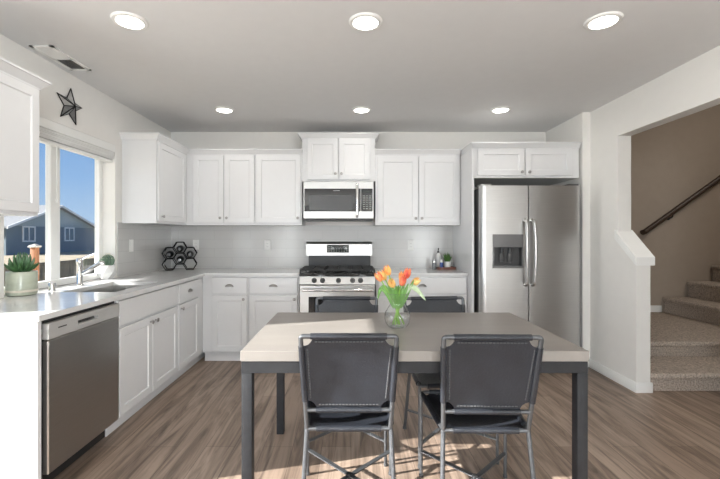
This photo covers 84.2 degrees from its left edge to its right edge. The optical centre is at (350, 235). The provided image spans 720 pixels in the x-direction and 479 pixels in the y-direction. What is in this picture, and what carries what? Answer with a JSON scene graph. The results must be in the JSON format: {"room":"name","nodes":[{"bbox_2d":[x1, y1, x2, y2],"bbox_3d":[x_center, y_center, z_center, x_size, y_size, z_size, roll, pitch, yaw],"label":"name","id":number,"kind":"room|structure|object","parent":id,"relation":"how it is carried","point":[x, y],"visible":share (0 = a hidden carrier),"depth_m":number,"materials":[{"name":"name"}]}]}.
{"room":"kitchen","nodes":[
{"label":"kitchen","id":0,"kind":"room"},
{"bbox_2d":[0,34,170,297],"bbox_3d":[-2.190,0.037,-1.770,0.160,2.510,12.860,0,0,0],"label":"wall","id":1,"kind":"structure","parent":0,"point":[102,117],"depth_m":3.27,"materials":[{"name":"beige paint"}]},
{"bbox_2d":[0,57,51,215],"bbox_3d":[-1.924,-0.503,2.093,0.368,0.780,0.456,0,0,0],"label":"upper cabinet","id":2,"kind":"object","parent":1,"relation":"attached to","point":[20,88],"visible":1,"depth_m":2.13,"materials":[{"name":"white paint"}]},
{"bbox_2d":[4,144,102,294],"bbox_3d":[-2.243,-0.218,2.990,0.045,1.190,1.140,0,0,0],"label":"window","id":3,"kind":"structure","parent":1,"relation":"in","point":[52,209],"depth_m":2.99,"materials":[{"name":"white paint"}]},
{"bbox_2d":[39,116,114,202],"bbox_3d":[-2.142,-0.524,2.990,0.076,0.573,1.132,0,0,0],"label":"window blind","id":4,"kind":"object","parent":3,"relation":"attached to","point":[51,133],"visible":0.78,"depth_m":3.02,"materials":[{"name":"white plastic"}]},
{"bbox_2d":[56,88,81,124],"bbox_3d":[-2.083,-0.979,2.979,0.053,0.265,0.269,0,0,0],"label":"metal star","id":5,"kind":"object","parent":1,"relation":"attached to","point":[70,107],"visible":1,"depth_m":2.96,"materials":[{"name":"metal"}]},
{"bbox_2d":[117,222,170,277],"bbox_3d":[-2.106,0.127,4.120,0.009,0.499,1.061,0,0,0],"label":"tiled wall","id":6,"kind":"structure","parent":1,"relation":"attached to","point":[150,241],"depth_m":3.99,"materials":[{"name":"white tile"}]},
{"bbox_2d":[129,240,133,251],"bbox_3d":[-2.096,0.092,3.800,0.009,0.116,0.072,0,0,0],"label":"light switch","id":7,"kind":"object","parent":6,"relation":"attached to","point":[131,242],"visible":1,"depth_m":3.79,"materials":[{"name":"white plastic"}]},
{"bbox_2d":[119,133,191,225],"bbox_3d":[-1.924,-0.529,4.137,0.368,0.822,1.044,0,0,0],"label":"upper cabinet","id":8,"kind":"object","parent":1,"relation":"attached to","point":[154,165],"visible":0.98,"depth_m":3.66,"materials":[{"name":"white paint"}]},
{"bbox_2d":[171,132,545,224],"bbox_3d":[0.100,0.037,4.720,4.740,2.510,0.120,0,0,0],"label":"wall","id":9,"kind":"structure","parent":0,"point":[191,140],"depth_m":4.66,"materials":[{"name":"beige paint"}]},
{"bbox_2d":[187,149,257,225],"bbox_3d":[-1.415,-0.529,4.469,0.747,0.822,0.378,0,0,0],"label":"upper cabinet","id":10,"kind":"object","parent":9,"relation":"attached to","point":[220,182],"visible":0.99,"depth_m":4.32,"materials":[{"name":"white paint"}]},
{"bbox_2d":[254,149,305,225],"bbox_3d":[-0.786,-0.529,4.469,0.508,0.822,0.378,0,0,0],"label":"upper cabinet","id":11,"kind":"object","parent":9,"relation":"attached to","point":[278,172],"visible":0.98,"depth_m":4.32,"materials":[{"name":"white paint"}]},
{"bbox_2d":[171,225,452,267],"bbox_3d":[-0.460,0.127,4.655,3.300,0.499,0.009,0,0,0],"label":"tiled wall","id":12,"kind":"structure","parent":9,"relation":"attached to","point":[219,246],"depth_m":4.65,"materials":[{"name":"white tile"}]},
{"bbox_2d":[193,240,198,249],"bbox_3d":[-1.810,0.102,4.646,0.072,0.116,0.010,0,0,0],"label":"power outlet","id":13,"kind":"object","parent":12,"relation":"attached to","point":[195,242],"visible":0.99,"depth_m":4.64,"materials":[{"name":"white plastic"}]},
{"bbox_2d":[264,240,270,249],"bbox_3d":[-0.975,0.107,4.646,0.072,0.116,0.010,0,0,0],"label":"power outlet","id":14,"kind":"object","parent":12,"relation":"attached to","point":[267,243],"visible":1,"depth_m":4.64,"materials":[{"name":"white plastic"}]},
{"bbox_2d":[298,133,379,182],"bbox_3d":[-0.134,-0.853,4.469,0.882,0.520,0.378,0,0,0],"label":"upper cabinet","id":15,"kind":"object","parent":9,"relation":"attached to","point":[325,156],"visible":0.99,"depth_m":4.32,"materials":[{"name":"white paint"}]},
{"bbox_2d":[303,181,373,221],"bbox_3d":[-0.134,-0.378,4.425,0.755,0.420,0.450,0,0,0],"label":"microwave","id":16,"kind":"object","parent":15,"relation":"attached to","point":[323,201],"visible":1,"depth_m":4.26,"materials":[{"name":"metal"}]},
{"bbox_2d":[374,149,460,225],"bbox_3d":[0.725,-0.529,4.469,0.922,0.822,0.378,0,0,0],"label":"upper cabinet","id":17,"kind":"object","parent":9,"relation":"attached to","point":[413,187],"visible":0.98,"depth_m":4.32,"materials":[{"name":"white paint"}]},
{"bbox_2d":[460,142,581,186],"bbox_3d":[1.723,-0.750,4.279,1.078,0.347,0.758,0,0,0],"label":"upper cabinet","id":18,"kind":"object","parent":9,"relation":"attached to","point":[495,163],"visible":0.97,"depth_m":3.94,"materials":[{"name":"white paint"}]},
{"bbox_2d":[0,0,719,131],"bbox_3d":[0.100,-1.278,-1.770,4.740,0.120,13.060,0,0,0],"label":"ceiling","id":19,"kind":"structure","parent":0,"point":[281,65],"depth_m":2.69,"materials":[{"name":"white paint"}]},
{"bbox_2d":[29,45,90,70],"bbox_3d":[-1.980,-1.214,2.730,0.150,0.006,0.380,0,0,0],"label":"ceiling vent","id":20,"kind":"object","parent":19,"relation":"in","point":[49,51],"visible":1,"depth_m":2.70,"materials":[{"name":"white metal"}]},
{"bbox_2d":[110,11,148,30],"bbox_3d":[-1.250,-1.211,2.250,0.194,0.012,0.194,0,0,0],"label":"recessed light","id":21,"kind":"object","parent":19,"relation":"in","point":[128,20],"visible":1,"depth_m":2.23,"materials":[{"name":"white paint"}]},
{"bbox_2d":[116,16,143,28],"bbox_3d":[-1.250,-1.207,2.250,0.139,0.004,0.139,0,0,-39],"label":"diffuser","id":22,"kind":"object","parent":21,"relation":"attached to","point":[128,22],"depth_m":2.25,"materials":[{"name":"white plastic"}]},
{"bbox_2d":[214,106,234,112],"bbox_3d":[-1.220,-1.211,3.830,0.194,0.012,0.194,0,0,0],"label":"recessed light","id":23,"kind":"object","parent":19,"relation":"in","point":[222,109],"visible":1,"depth_m":3.80,"materials":[{"name":"white paint"}]},
{"bbox_2d":[217,108,231,112],"bbox_3d":[-1.220,-1.207,3.830,0.139,0.004,0.139,0,0,-6],"label":"diffuser","id":24,"kind":"object","parent":23,"relation":"attached to","point":[222,110],"depth_m":3.82,"materials":[{"name":"white plastic"}]},
{"bbox_2d":[351,106,370,112],"bbox_3d":[0.100,-1.211,3.830,0.194,0.012,0.194,0,0,0],"label":"recessed light","id":25,"kind":"object","parent":19,"relation":"in","point":[359,109],"visible":1,"depth_m":3.79,"materials":[{"name":"white paint"}]},
{"bbox_2d":[354,108,368,112],"bbox_3d":[0.100,-1.207,3.830,0.139,0.004,0.139,0,0,-39],"label":"diffuser","id":26,"kind":"object","parent":25,"relation":"attached to","point":[357,110],"depth_m":3.82,"materials":[{"name":"white plastic"}]},
{"bbox_2d":[349,12,382,30],"bbox_3d":[0.083,-1.211,2.260,0.194,0.012,0.194,0,0,0],"label":"recessed light","id":27,"kind":"object","parent":19,"relation":"in","point":[363,21],"visible":1,"depth_m":2.24,"materials":[{"name":"white paint"}]},
{"bbox_2d":[353,17,377,29],"bbox_3d":[0.083,-1.207,2.260,0.139,0.004,0.139,0,0,39],"label":"diffuser","id":28,"kind":"object","parent":27,"relation":"attached to","point":[359,23],"depth_m":2.26,"materials":[{"name":"white plastic"}]},
{"bbox_2d":[490,106,510,112],"bbox_3d":[1.440,-1.211,3.830,0.194,0.012,0.194,0,0,0],"label":"recessed light","id":29,"kind":"object","parent":19,"relation":"in","point":[502,109],"visible":1,"depth_m":3.79,"materials":[{"name":"white paint"}]},
{"bbox_2d":[493,108,507,112],"bbox_3d":[1.440,-1.207,3.830,0.139,0.004,0.139,0,0,6],"label":"diffuser","id":30,"kind":"object","parent":29,"relation":"attached to","point":[495,110],"depth_m":3.82,"materials":[{"name":"white plastic"}]},
{"bbox_2d":[583,11,623,30],"bbox_3d":[1.425,-1.211,2.250,0.194,0.012,0.194,0,0,0],"label":"recessed light","id":31,"kind":"object","parent":19,"relation":"in","point":[604,20],"visible":1,"depth_m":2.23,"materials":[{"name":"white paint"}]},
{"bbox_2d":[589,16,617,28],"bbox_3d":[1.425,-1.207,2.250,0.139,0.004,0.139,0,0,-6],"label":"diffuser","id":32,"kind":"object","parent":31,"relation":"attached to","point":[595,22],"depth_m":2.25,"materials":[{"name":"white plastic"}]},
{"bbox_2d":[54,356,719,478],"bbox_3d":[2.090,1.352,-1.500,8.420,0.120,13.600,0,0,0],"label":"floor","id":33,"kind":"structure","parent":0,"point":[191,429],"depth_m":2.52,"materials":[{"name":"brown wood"}]},
{"bbox_2d":[0,321,40,478],"bbox_3d":[-1.802,0.849,1.913,0.607,0.886,0.023,0,0,0],"label":"end panel","id":34,"kind":"object","parent":33,"relation":"on","point":[20,342],"visible":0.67,"depth_m":1.91,"materials":[{"name":"white paint"}]},
{"bbox_2d":[41,301,119,478],"bbox_3d":[-1.782,0.850,2.249,0.601,0.865,0.605,0,0,0],"label":"dishwasher","id":35,"kind":"object","parent":33,"relation":"on","point":[80,349],"visible":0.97,"depth_m":2.16,"materials":[{"name":"silver metal"}]},
{"bbox_2d":[105,284,177,436],"bbox_3d":[-1.787,0.849,3.007,0.644,0.886,0.890,0,0,0],"label":"base cabinet","id":36,"kind":"object","parent":33,"relation":"on","point":[148,321],"visible":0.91,"depth_m":2.91,"materials":[{"name":"white paint"}]},
{"bbox_2d":[169,277,204,384],"bbox_3d":[-1.787,0.849,4.056,0.644,0.886,1.205,0,0,0],"label":"base cabinet","id":37,"kind":"object","parent":33,"relation":"on","point":[190,293],"visible":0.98,"depth_m":3.71,"materials":[{"name":"white paint"}]},
{"bbox_2d":[0,268,302,321],"bbox_3d":[-1.395,0.362,3.264,1.734,0.084,2.773,0,0,0],"label":"countertop","id":38,"kind":"structure","parent":37,"relation":"on","point":[67,298],"depth_m":2.70,"materials":[{"name":"white stone"}]},
{"bbox_2d":[4,252,38,295],"bbox_3d":[-2.105,0.238,2.545,0.180,0.275,0.180,0,0,0],"label":"potted succulent","id":39,"kind":"object","parent":38,"relation":"on","point":[21,280],"visible":1,"depth_m":2.50,"materials":[{"name":"green ceramic"}]},
{"bbox_2d":[4,270,38,295],"bbox_3d":[-2.105,0.301,2.545,0.168,0.150,0.168,0,0,0],"label":"pot","id":40,"kind":"object","parent":39,"relation":"attached to","point":[17,282],"depth_m":2.48,"materials":[{"name":"green ceramic"}]},
{"bbox_2d":[75,253,104,285],"bbox_3d":[-1.992,0.252,3.043,0.204,0.248,0.060,0,0,-19],"label":"kitchen faucet","id":41,"kind":"object","parent":38,"relation":"on","point":[79,261],"visible":1,"depth_m":3.01,"materials":[{"name":"silver metal"}]},
{"bbox_2d":[97,253,116,279],"bbox_3d":[-2.138,0.262,3.478,0.150,0.228,0.152,0,0,0],"label":"potted cactus","id":42,"kind":"object","parent":38,"relation":"on","point":[107,271],"visible":0.83,"depth_m":3.44,"materials":[{"name":"white ceramic"}]},
{"bbox_2d":[97,265,116,279],"bbox_3d":[-2.138,0.315,3.478,0.150,0.122,0.152,0,0,0],"label":"pot","id":43,"kind":"object","parent":42,"relation":"attached to","point":[105,272],"depth_m":3.43,"materials":[{"name":"white ceramic"}]},
{"bbox_2d":[82,285,141,291],"bbox_3d":[-1.770,0.511,2.970,0.394,0.212,0.624,0,0,0],"label":"sink","id":44,"kind":"object","parent":38,"relation":"in","point":[113,288],"visible":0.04,"depth_m":3.27,"materials":[{"name":"metal"}]},
{"bbox_2d":[162,242,196,270],"bbox_3d":[-1.915,0.220,4.460,0.361,0.313,0.192,0,0,-20],"label":"wine rack","id":45,"kind":"object","parent":38,"relation":"on","point":[164,250],"visible":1,"depth_m":4.41,"materials":[{"name":"black metal"}]},
{"bbox_2d":[166,251,173,257],"bbox_3d":[-2.017,0.203,4.432,0.073,0.073,0.293,0,0,-20],"label":"wine bottle","id":46,"kind":"object","parent":45,"relation":"in","point":[169,254],"visible":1,"depth_m":4.38,"materials":[{"name":"black glass"}]},
{"bbox_2d":[176,256,183,262],"bbox_3d":[-1.918,0.264,4.468,0.073,0.073,0.293,0,0,-20],"label":"wine bottle","id":47,"kind":"object","parent":45,"relation":"in","point":[180,259],"visible":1,"depth_m":4.42,"materials":[{"name":"black glass"}]},
{"bbox_2d":[176,245,183,251],"bbox_3d":[-1.918,0.142,4.468,0.073,0.073,0.293,0,0,-20],"label":"wine bottle","id":48,"kind":"object","parent":45,"relation":"in","point":[180,248],"visible":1,"depth_m":4.42,"materials":[{"name":"black glass"}]},
{"bbox_2d":[187,250,193,256],"bbox_3d":[-1.814,0.203,4.490,0.073,0.073,0.293,0,0,-20],"label":"wine bottle","id":49,"kind":"object","parent":45,"relation":"in","point":[190,253],"visible":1,"depth_m":4.44,"materials":[{"name":"black glass"}]},
{"bbox_2d":[203,276,248,360],"bbox_3d":[-1.280,0.849,4.334,0.466,0.886,0.648,0,0,0],"label":"base cabinet","id":50,"kind":"object","parent":33,"relation":"on","point":[225,298],"visible":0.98,"depth_m":4.05,"materials":[{"name":"white paint"}]},
{"bbox_2d":[249,276,299,341],"bbox_3d":[-0.787,0.849,4.334,0.515,0.886,0.648,0,0,0],"label":"base cabinet","id":51,"kind":"object","parent":33,"relation":"on","point":[268,295],"visible":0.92,"depth_m":4.04,"materials":[{"name":"white paint"}]},
{"bbox_2d":[299,242,374,311],"bbox_3d":[-0.138,0.669,4.278,0.764,1.205,0.724,0,0,0],"label":"gas range","id":52,"kind":"object","parent":33,"relation":"on","point":[334,268],"visible":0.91,"depth_m":4.02,"materials":[{"name":"silver metal"}]},
{"bbox_2d":[299,270,374,276],"bbox_3d":[-0.138,0.393,4.268,0.762,0.026,0.585,0,0,0],"label":"cooktop","id":53,"kind":"object","parent":52,"relation":"in","point":[324,273],"depth_m":3.98,"materials":[{"name":"black metal"}]},
{"bbox_2d":[304,296,387,466],"bbox_3d":[-0.030,0.852,2.476,0.473,0.883,0.501,0,0,0],"label":"dining chair","id":54,"kind":"object","parent":33,"relation":"on","point":[330,303],"visible":0.21,"depth_m":2.69,"materials":[{"name":"black leather"}]},
{"bbox_2d":[298,333,398,478],"bbox_3d":[-0.010,0.852,1.920,0.473,0.883,0.501,0,0,0],"label":"dining chair","id":55,"kind":"object","parent":33,"relation":"on","point":[349,380],"visible":1,"depth_m":1.74,"materials":[{"name":"black leather"}]},
{"bbox_2d":[240,312,588,478],"bbox_3d":[0.281,0.899,2.197,1.541,0.785,0.885,0,0,0],"label":"dining table","id":56,"kind":"object","parent":33,"relation":"on","point":[274,349],"visible":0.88,"depth_m":1.90,"materials":[{"name":"beige concrete"}]},
{"bbox_2d":[384,293,410,328],"bbox_3d":[0.258,0.411,2.215,0.146,0.192,0.146,0,0,0],"label":"glass vase","id":57,"kind":"object","parent":56,"relation":"on","point":[397,326],"visible":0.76,"depth_m":2.20,"materials":[{"name":"clear glass"}]},
{"bbox_2d":[374,271,404,323],"bbox_3d":[0.213,0.342,2.204,0.172,0.300,0.041,0,0,0],"label":"tulip","id":58,"kind":"object","parent":57,"relation":"in","point":[379,277],"visible":1,"depth_m":2.20,"materials":[{"name":"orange plant"}]},
{"bbox_2d":[379,270,399,321],"bbox_3d":[0.209,0.341,2.233,0.124,0.301,0.061,0,0,28],"label":"tulip","id":59,"kind":"object","parent":57,"relation":"in","point":[384,275],"visible":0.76,"depth_m":2.24,"materials":[{"name":"orange plant"}]},
{"bbox_2d":[383,265,397,323],"bbox_3d":[0.222,0.326,2.224,0.087,0.332,0.050,0,0,31],"label":"tulip","id":60,"kind":"object","parent":57,"relation":"in","point":[387,270],"visible":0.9,"depth_m":2.22,"materials":[{"name":"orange plant"}]},
{"bbox_2d":[388,278,399,324],"bbox_3d":[0.230,0.359,2.180,0.042,0.265,0.084,0,0,36],"label":"tulip","id":61,"kind":"object","parent":57,"relation":"in","point":[391,283],"visible":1,"depth_m":2.19,"materials":[{"name":"orange plant"}]},
{"bbox_2d":[395,271,403,324],"bbox_3d":[0.280,0.343,2.225,0.045,0.297,0.081,0,0,30],"label":"tulip","id":62,"kind":"object","parent":57,"relation":"in","point":[401,273],"visible":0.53,"depth_m":2.22,"materials":[{"name":"orange plant"}]},
{"bbox_2d":[394,275,406,321],"bbox_3d":[0.269,0.351,2.183,0.048,0.281,0.086,0,0,-38],"label":"tulip","id":63,"kind":"object","parent":57,"relation":"in","point":[402,281],"visible":1,"depth_m":2.19,"materials":[{"name":"red plant"}]},
{"bbox_2d":[392,267,410,323],"bbox_3d":[0.282,0.333,2.225,0.108,0.317,0.043,0,0,0],"label":"tulip","id":64,"kind":"object","parent":57,"relation":"in","point":[407,272],"visible":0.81,"depth_m":2.21,"materials":[{"name":"red plant"}]},
{"bbox_2d":[397,277,425,317],"bbox_3d":[0.327,0.360,2.222,0.173,0.264,0.053,0,0,0],"label":"tulip","id":65,"kind":"object","parent":57,"relation":"in","point":[413,286],"visible":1,"depth_m":2.21,"materials":[{"name":"plant"}]},
{"bbox_2d":[375,276,466,311],"bbox_3d":[0.722,0.849,4.334,0.932,0.886,0.648,0,0,0],"label":"base cabinet","id":66,"kind":"object","parent":33,"relation":"on","point":[429,285],"visible":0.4,"depth_m":4.04,"materials":[{"name":"white paint"}]},
{"bbox_2d":[373,268,468,275],"bbox_3d":[0.721,0.390,4.335,0.934,0.028,0.630,0,0,0],"label":"countertop","id":67,"kind":"structure","parent":66,"relation":"on","point":[394,271],"depth_m":4.10,"materials":[{"name":"white stone"}]},
{"bbox_2d":[432,259,435,269],"bbox_3d":[0.934,0.317,4.470,0.048,0.118,0.048,0,0,0],"label":"glass canister","id":68,"kind":"object","parent":67,"relation":"on","point":[433,260],"visible":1,"depth_m":4.45,"materials":[{"name":"clear glass"}]},
{"bbox_2d":[436,266,455,269],"bbox_3d":[1.065,0.362,4.520,0.210,0.028,0.160,0,0,0],"label":"serving tray","id":69,"kind":"object","parent":67,"relation":"on","point":[443,267],"visible":0.73,"depth_m":4.44,"materials":[{"name":"brown wood"}]},
{"bbox_2d":[436,248,440,266],"bbox_3d":[1.001,0.249,4.544,0.056,0.228,0.069,0,0,-24],"label":"soap bottle","id":70,"kind":"object","parent":69,"relation":"on","point":[438,256],"visible":0.83,"depth_m":4.53,"materials":[{"name":"white plastic"}]},
{"bbox_2d":[443,252,451,266],"bbox_3d":[1.095,0.272,4.504,0.112,0.182,0.104,0,0,0],"label":"potted plant","id":71,"kind":"object","parent":69,"relation":"on","point":[447,263],"visible":0.98,"depth_m":4.49,"materials":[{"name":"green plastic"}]},
{"bbox_2d":[403,296,498,467],"bbox_3d":[0.586,0.852,2.476,0.473,0.883,0.501,0,0,-5],"label":"dining chair","id":72,"kind":"object","parent":33,"relation":"on","point":[432,303],"visible":0.3,"depth_m":2.66,"materials":[{"name":"black leather"}]},
{"bbox_2d":[453,148,473,311],"bbox_3d":[1.201,0.214,4.290,0.022,2.155,0.739,0,0,0],"label":"panel","id":73,"kind":"object","parent":33,"relation":"on","point":[463,234],"visible":0.5,"depth_m":4.07,"materials":[{"name":"white paint"}]},
{"bbox_2d":[419,334,543,478],"bbox_3d":[0.597,0.852,1.902,0.473,0.883,0.501,0,0,1],"label":"dining chair","id":74,"kind":"object","parent":33,"relation":"on","point":[486,380],"visible":1,"depth_m":1.72,"materials":[{"name":"black leather"}]},
{"bbox_2d":[474,184,579,345],"bbox_3d":[1.716,0.389,4.152,0.957,1.777,0.896,0,0,0],"label":"refrigerator","id":75,"kind":"object","parent":33,"relation":"on","point":[527,238],"visible":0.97,"depth_m":3.79,"materials":[{"name":"silver metal"}]},
{"bbox_2d":[650,265,719,390],"bbox_3d":[4.328,0.527,4.242,3.704,1.530,1.905,0,0,0],"label":"staircase","id":76,"kind":"structure","parent":33,"relation":"on","point":[684,337],"depth_m":3.81,"materials":[{"name":"brown carpet"}]},
{"bbox_2d":[546,45,719,381],"bbox_3d":[2.375,0.037,-1.500,0.190,2.510,13.400,0,0,0],"label":"wall","id":77,"kind":"structure","parent":0,"point":[614,291],"depth_m":3.51,"materials":[{"name":"beige paint"}]},
{"bbox_2d":[589,359,652,392],"bbox_3d":[2.413,1.250,-2.140,0.141,0.085,12.120,0,0,0],"label":"baseboard","id":78,"kind":"structure","parent":77,"relation":"attached to","point":[637,387],"depth_m":3.43,"materials":[{"name":"white paint"}]},
{"bbox_2d":[614,230,654,265],"bbox_3d":[2.413,0.095,3.393,0.159,0.295,0.263,0,0,0],"label":"trim","id":79,"kind":"structure","parent":77,"relation":"attached to","point":[640,255],"depth_m":3.35,"materials":[{"name":"white paint"}]},
{"bbox_2d":[631,104,719,311],"bbox_3d":[4.385,-0.558,5.250,3.830,3.700,0.100,0,0,0],"label":"wall","id":80,"kind":"structure","parent":0,"point":[671,161],"depth_m":5.20,"materials":[{"name":"beige paint"}]},
{"bbox_2d":[650,305,661,311],"bbox_3d":[3.262,0.950,5.194,1.576,0.085,0.013,0,0,0],"label":"baseboard","id":81,"kind":"structure","parent":80,"relation":"attached to","point":[653,308],"depth_m":5.19,"materials":[{"name":"white paint"}]},
{"bbox_2d":[640,175,719,234],"bbox_3d":[4.833,-0.803,5.143,2.173,1.584,0.111,0,0,0],"label":"handrail","id":82,"kind":"object","parent":80,"relation":"attached to","point":[668,215],"visible":1,"depth_m":5.09,"materials":[{"name":"brown wood"}]},
{"label":"outside","id":83,"kind":"structure","parent":0,"visible":0},
{"bbox_2d":[4,250,94,264],"bbox_3d":[-46.150,1.792,30.000,87.700,0.200,180.000,0,0,0],"label":"ground","id":84,"kind":"structure","parent":83,"point":[78,254],"depth_m":32.85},
{"bbox_2d":[28,244,41,281],"bbox_3d":[-3.500,0.889,4.405,0.090,1.605,0.090,0,0,0],"label":"post","id":85,"kind":"object","parent":84,"relation":"on","point":[34,248],"visible":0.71,"depth_m":4.38,"materials":[{"name":"orange wood"}]},
{"bbox_2d":[4,205,94,254],"bbox_3d":[-33.710,-0.733,40.600,8.580,4.850,13.000,0,0,0],"label":"neighbor house","id":86,"kind":"structure","parent":84,"relation":"on","point":[77,233],"depth_m":38.70,"materials":[{"name":"blue wood"}]},
{"bbox_2d":[4,258,94,285],"bbox_3d":[-9.040,1.232,12.525,0.140,0.920,9.850,0,0,0],"label":"fence","id":87,"kind":"object","parent":84,"relation":"on","point":[67,267],"visible":0.15,"depth_m":12.64,"materials":[{"name":"grey wood"}]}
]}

